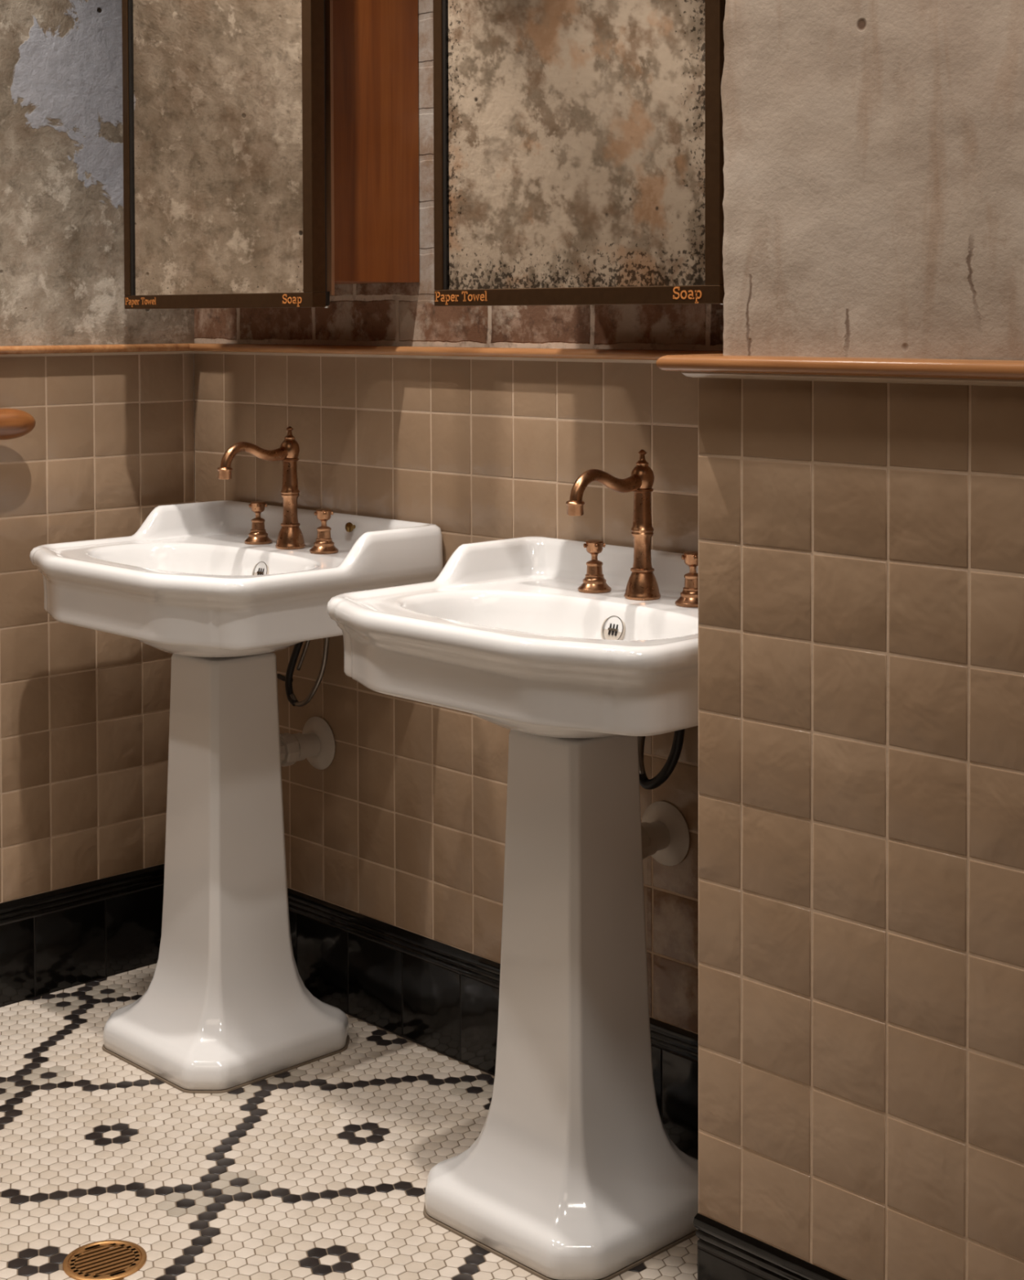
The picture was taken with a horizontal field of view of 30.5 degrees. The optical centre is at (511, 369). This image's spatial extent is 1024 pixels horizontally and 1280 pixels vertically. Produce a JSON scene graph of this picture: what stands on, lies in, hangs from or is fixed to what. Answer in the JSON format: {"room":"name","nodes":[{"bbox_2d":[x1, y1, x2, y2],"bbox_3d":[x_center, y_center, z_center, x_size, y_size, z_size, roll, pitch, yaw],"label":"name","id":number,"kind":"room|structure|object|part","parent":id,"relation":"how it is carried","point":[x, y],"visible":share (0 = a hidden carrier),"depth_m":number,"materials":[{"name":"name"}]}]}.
{"room":"public restroom","nodes":[
{"label":"public restroom","id":0,"kind":"room"},
{"bbox_2d":[0,0,195,902],"bbox_3d":[-1.721,-0.169,2.700,3.170,2.700,0.120,-2,2,-44],"label":"wall","id":1,"kind":"structure","parent":0,"point":[85,712],"depth_m":3.50,"materials":[{"name":"tile"}]},
{"bbox_2d":[0,408,35,439],"bbox_3d":[-1.217,0.106,3.051,0.970,0.056,0.083,-2,2,-44],"label":"grab rail","id":2,"kind":"object","parent":1,"relation":"attached to","point":[14,423],"visible":1,"depth_m":3.33,"materials":[{"name":"brown wood"}]},
{"bbox_2d":[0,863,164,1007],"bbox_3d":[-1.683,1.087,2.687,2.950,0.190,0.010,-2,2,-44],"label":"baseboard","id":3,"kind":"structure","parent":1,"relation":"attached to","point":[51,941],"depth_m":3.52,"materials":[{"name":"black tile"}]},
{"bbox_2d":[0,351,656,363],"bbox_3d":[-1.113,0.013,2.062,2.953,0.007,1.653,-2,2,-44],"label":"trim","id":4,"kind":"structure","parent":1,"relation":"attached to","point":[171,352],"depth_m":3.32,"materials":[{"name":"brown wood"}]},
{"bbox_2d":[0,342,723,359],"bbox_3d":[-1.113,0.003,2.063,2.954,0.015,1.654,-2,2,-44],"label":"trim","id":5,"kind":"structure","parent":1,"relation":"attached to","point":[540,353],"depth_m":3.24,"materials":[{"name":"brown wood"}]},
{"bbox_2d":[0,963,698,1279],"bbox_3d":[-0.312,1.258,1.281,3.170,0.080,4.170,-2,2,-44],"label":"floor","id":6,"kind":"structure","parent":0,"point":[318,1170],"depth_m":2.80,"materials":[{"name":"white tile"}]},
{"bbox_2d":[62,1240,146,1279],"bbox_3d":[-0.540,1.184,2.492,0.109,0.006,0.109,-2,2,-44],"label":"floor drain","id":7,"kind":"object","parent":6,"relation":"on","point":[96,1260],"visible":1,"depth_m":2.49,"materials":[{"name":"gold metal"}]},
{"bbox_2d":[29,426,443,1093],"bbox_3d":[-0.502,0.633,3.219,0.486,1.060,0.636,-2,2,-44],"label":"pedestal sink","id":8,"kind":"object","parent":6,"relation":"on","point":[220,587],"visible":0.95,"depth_m":3.15,"materials":[{"name":"white ceramic"}]},
{"bbox_2d":[29,500,443,657],"bbox_3d":[-0.503,0.367,3.211,0.486,0.215,0.636,-2,2,-44],"label":"basin","id":9,"kind":"object","parent":8,"relation":"in","point":[216,578],"depth_m":3.09,"materials":[{"name":"white ceramic"}]},
{"bbox_3d":[-0.458,0.290,3.385,0.050,0.046,0.050,-2,2,-44],"label":"tap handle","id":10,"kind":"part","parent":8,"relation":"part of","materials":[{"name":"brown metal"}]},
{"bbox_2d":[217,426,305,549],"bbox_3d":[-0.437,0.208,3.271,0.179,0.215,0.052,-2,2,-44],"label":"faucet","id":11,"kind":"object","parent":8,"relation":"on","point":[290,536],"depth_m":3.30,"materials":[{"name":"brown metal"}]},
{"bbox_2d":[276,637,329,706],"bbox_3d":[-0.375,0.508,3.352,0.020,0.191,0.152,-2,2,-44],"label":"supply hose","id":12,"kind":"object","parent":8,"relation":"attached to","point":[288,679],"visible":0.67,"depth_m":3.35,"materials":[{"name":"rubber"}]},
{"bbox_3d":[-0.325,0.293,3.248,0.050,0.046,0.050,-2,2,-44],"label":"tap handle","id":13,"kind":"part","parent":8,"relation":"part of","materials":[{"name":"brown metal"}]},
{"bbox_2d":[326,449,697,1279],"bbox_3d":[0.078,0.648,2.617,0.486,1.060,0.636,-2,2,-44],"label":"pedestal sink","id":14,"kind":"object","parent":6,"relation":"on","point":[581,651],"visible":0.86,"depth_m":2.56,"materials":[{"name":"white ceramic"}]},
{"bbox_2d":[326,536,697,737],"bbox_3d":[0.077,0.383,2.609,0.486,0.215,0.636,-2,2,-44],"label":"basin","id":15,"kind":"object","parent":14,"relation":"in","point":[529,637],"depth_m":2.53,"materials":[{"name":"white ceramic"}]},
{"bbox_3d":[0.122,0.305,2.783,0.050,0.046,0.050,-2,2,-44],"label":"tap handle","id":16,"kind":"part","parent":14,"relation":"part of","materials":[{"name":"brown metal"}]},
{"bbox_2d":[565,449,660,600],"bbox_3d":[0.143,0.224,2.668,0.179,0.215,0.052,-2,2,-44],"label":"faucet","id":17,"kind":"object","parent":14,"relation":"on","point":[642,584],"depth_m":2.70,"materials":[{"name":"brown metal"}]},
{"bbox_2d":[637,728,684,789],"bbox_3d":[0.202,0.522,2.749,0.022,0.188,0.149,-2,2,-44],"label":"supply hose","id":18,"kind":"object","parent":14,"relation":"attached to","point":[668,768],"visible":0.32,"depth_m":2.73,"materials":[{"name":"black rubber"}]},
{"bbox_3d":[0.255,0.309,2.646,0.050,0.046,0.050,-2,2,-44],"label":"tap handle","id":19,"kind":"part","parent":14,"relation":"part of","materials":[{"name":"brown metal"}]},
{"bbox_2d":[194,0,723,1034],"bbox_3d":[0.024,-0.185,3.086,0.120,2.700,1.756,-2,2,-44],"label":"wall","id":20,"kind":"structure","parent":0,"point":[404,828],"depth_m":3.17,"materials":[{"name":"tile"}]},
{"bbox_2d":[121,0,418,308],"bbox_3d":[-0.414,-0.623,3.255,0.265,1.033,0.548,-2,2,-44],"label":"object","id":21,"kind":"object","parent":20,"relation":"attached to","point":[271,147],"visible":1,"depth_m":3.13,"materials":[{"name":"red wood"}]},
{"bbox_2d":[131,0,303,295],"bbox_3d":[-0.503,-0.623,3.169,0.004,0.990,0.499,-2,2,-44],"label":"mirror glass","id":22,"kind":"object","parent":21,"relation":"attached to","point":[217,86],"depth_m":3.17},
{"bbox_3d":[-0.499,-0.620,3.174,0.027,1.032,0.548,-2,2,-44],"label":"frame","id":23,"kind":"part","parent":21,"relation":"part of","materials":[{"name":"brown metal"}]},
{"bbox_2d":[280,716,335,769],"bbox_3d":[-0.402,0.680,3.366,0.143,0.096,0.096,-2,2,-44],"label":"pipe","id":24,"kind":"object","parent":20,"relation":"attached to","point":[316,743],"visible":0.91,"depth_m":3.38,"materials":[{"name":"white plastic"}]},
{"bbox_2d":[287,888,846,1279],"bbox_3d":[0.598,1.095,2.140,0.433,0.190,3.950,-2,2,-44],"label":"baseboard","id":25,"kind":"structure","parent":20,"relation":"attached to","point":[437,996],"depth_m":3.18,"materials":[{"name":"black tile"}]},
{"bbox_2d":[432,0,725,306],"bbox_3d":[0.167,-0.607,2.652,0.265,1.033,0.545,-2,2,-44],"label":"mirror","id":26,"kind":"object","parent":20,"relation":"attached to","point":[579,157],"visible":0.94,"depth_m":2.56,"materials":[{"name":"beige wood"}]},
{"bbox_2d":[640,800,689,866],"bbox_3d":[0.179,0.696,2.763,0.143,0.096,0.096,-2,2,-44],"label":"pipe","id":27,"kind":"object","parent":20,"relation":"attached to","point":[665,837],"visible":0.68,"depth_m":2.79,"materials":[{"name":"white plastic"}]},
{"bbox_2d":[697,0,1023,1279],"bbox_3d":[1.209,-0.145,1.551,0.544,2.700,2.300,-2,2,-44],"label":"wall","id":28,"kind":"structure","parent":0,"point":[860,544],"depth_m":2.04,"materials":[{"name":"tile"}]},
{"bbox_2d":[655,353,1023,380],"bbox_3d":[1.142,0.009,1.514,0.457,0.019,2.334,-2,2,-44],"label":"trim","id":29,"kind":"structure","parent":28,"relation":"attached to","point":[717,362],"depth_m":2.00,"materials":[{"name":"brown wood"}]},
{"bbox_2d":[680,371,1023,386],"bbox_3d":[1.157,0.021,1.514,0.436,0.009,2.313,-2,2,-44],"label":"trim","id":30,"kind":"structure","parent":28,"relation":"attached to","point":[983,382],"depth_m":2.02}
]}

